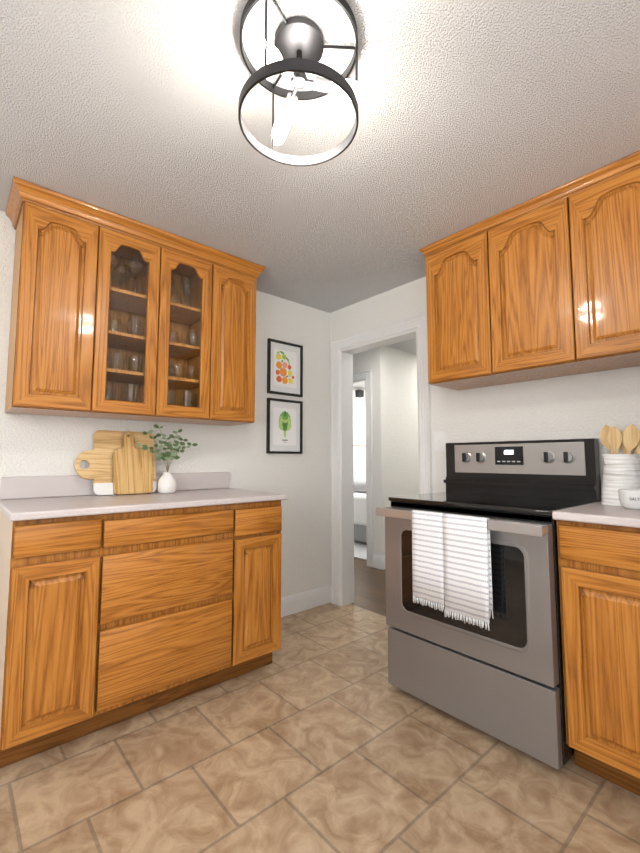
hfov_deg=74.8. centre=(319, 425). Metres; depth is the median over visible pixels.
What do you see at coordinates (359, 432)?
window
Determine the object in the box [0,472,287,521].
countertop
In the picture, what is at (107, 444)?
cutting board
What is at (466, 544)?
towel
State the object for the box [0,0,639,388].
ceiling
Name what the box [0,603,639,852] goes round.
floor
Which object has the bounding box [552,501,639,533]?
countertop
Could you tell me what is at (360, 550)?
bedroom rug
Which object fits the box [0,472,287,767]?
base cabinet
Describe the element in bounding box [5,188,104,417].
upper cabinet
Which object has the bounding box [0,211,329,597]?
wall
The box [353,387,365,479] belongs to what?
wall
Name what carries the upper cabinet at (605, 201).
attached to the wall at (586, 405)
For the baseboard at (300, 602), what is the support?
attached to the wall at (38, 445)
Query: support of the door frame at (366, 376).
attached to the wall at (377, 361)
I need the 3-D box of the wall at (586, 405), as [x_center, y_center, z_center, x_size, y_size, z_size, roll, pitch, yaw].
[1.087,0.140,2.298,0.120,2.300,4.350,4,-6,-41]
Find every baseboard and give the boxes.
[281,585,331,616]
[373,555,384,569]
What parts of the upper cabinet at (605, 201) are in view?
crown, door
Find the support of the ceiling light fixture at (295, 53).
hanging from the ceiling
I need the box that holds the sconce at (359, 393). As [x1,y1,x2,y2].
[355,390,363,397]
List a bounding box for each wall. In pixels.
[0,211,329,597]
[330,276,639,584]
[353,346,389,555]
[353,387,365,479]
[387,347,418,506]
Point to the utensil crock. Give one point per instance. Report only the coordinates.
(621, 471)
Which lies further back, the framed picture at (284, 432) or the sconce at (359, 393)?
the sconce at (359, 393)
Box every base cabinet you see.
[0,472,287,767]
[552,501,639,795]
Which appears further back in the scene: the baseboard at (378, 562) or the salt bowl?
the baseboard at (378, 562)
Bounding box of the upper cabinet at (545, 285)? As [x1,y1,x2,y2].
[487,181,598,381]
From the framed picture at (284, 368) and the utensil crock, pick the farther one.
the framed picture at (284, 368)
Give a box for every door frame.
[331,312,432,605]
[353,370,373,566]
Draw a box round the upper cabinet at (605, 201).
[571,150,639,370]
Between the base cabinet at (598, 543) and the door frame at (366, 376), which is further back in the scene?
the door frame at (366, 376)
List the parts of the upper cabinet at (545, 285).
door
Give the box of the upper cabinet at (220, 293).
[181,252,260,425]
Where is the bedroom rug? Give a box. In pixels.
[354,542,366,560]
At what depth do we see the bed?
5.41 m
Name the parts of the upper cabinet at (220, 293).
door, door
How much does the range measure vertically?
1.197 m
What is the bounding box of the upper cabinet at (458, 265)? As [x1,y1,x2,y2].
[419,219,517,389]
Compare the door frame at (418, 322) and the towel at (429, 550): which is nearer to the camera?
the towel at (429, 550)
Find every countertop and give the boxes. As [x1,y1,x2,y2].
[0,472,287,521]
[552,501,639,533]
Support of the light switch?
attached to the wall at (586, 405)
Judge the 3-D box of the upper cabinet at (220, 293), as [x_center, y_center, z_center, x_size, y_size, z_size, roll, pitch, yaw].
[-0.605,-0.480,2.585,0.297,0.937,0.319,4,-6,-41]
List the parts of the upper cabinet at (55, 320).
door, door, crown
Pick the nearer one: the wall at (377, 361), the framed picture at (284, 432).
the framed picture at (284, 432)
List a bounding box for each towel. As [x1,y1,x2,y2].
[411,509,447,612]
[442,513,493,630]
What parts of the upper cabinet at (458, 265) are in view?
door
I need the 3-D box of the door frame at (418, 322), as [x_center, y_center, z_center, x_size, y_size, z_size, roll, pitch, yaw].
[0.443,0.324,3.002,0.150,2.048,0.906,4,-6,-41]
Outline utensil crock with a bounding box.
[600,424,639,505]
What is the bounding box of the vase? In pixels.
[137,424,197,493]
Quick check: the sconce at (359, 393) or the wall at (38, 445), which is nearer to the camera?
the wall at (38, 445)
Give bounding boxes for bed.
[354,480,366,543]
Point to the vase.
(167, 483)
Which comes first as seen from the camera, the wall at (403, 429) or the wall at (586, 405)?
the wall at (586, 405)
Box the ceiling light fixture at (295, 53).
[238,0,366,165]
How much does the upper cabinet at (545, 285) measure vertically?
0.782 m
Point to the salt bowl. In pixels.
(629, 498)
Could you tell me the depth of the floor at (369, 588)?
3.61 m
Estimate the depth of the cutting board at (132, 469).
2.26 m
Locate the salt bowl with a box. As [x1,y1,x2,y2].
[618,489,639,509]
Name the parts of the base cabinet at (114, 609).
door, drawer, drawer, drawer, drawer, door, drawer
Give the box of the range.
[376,438,600,769]
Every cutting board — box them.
[75,430,156,495]
[112,432,152,494]
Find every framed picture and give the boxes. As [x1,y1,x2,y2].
[266,398,302,453]
[267,338,302,396]
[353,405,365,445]
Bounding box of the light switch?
[434,431,444,450]
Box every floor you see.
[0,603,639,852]
[351,558,385,616]
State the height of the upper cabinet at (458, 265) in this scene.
0.782 m

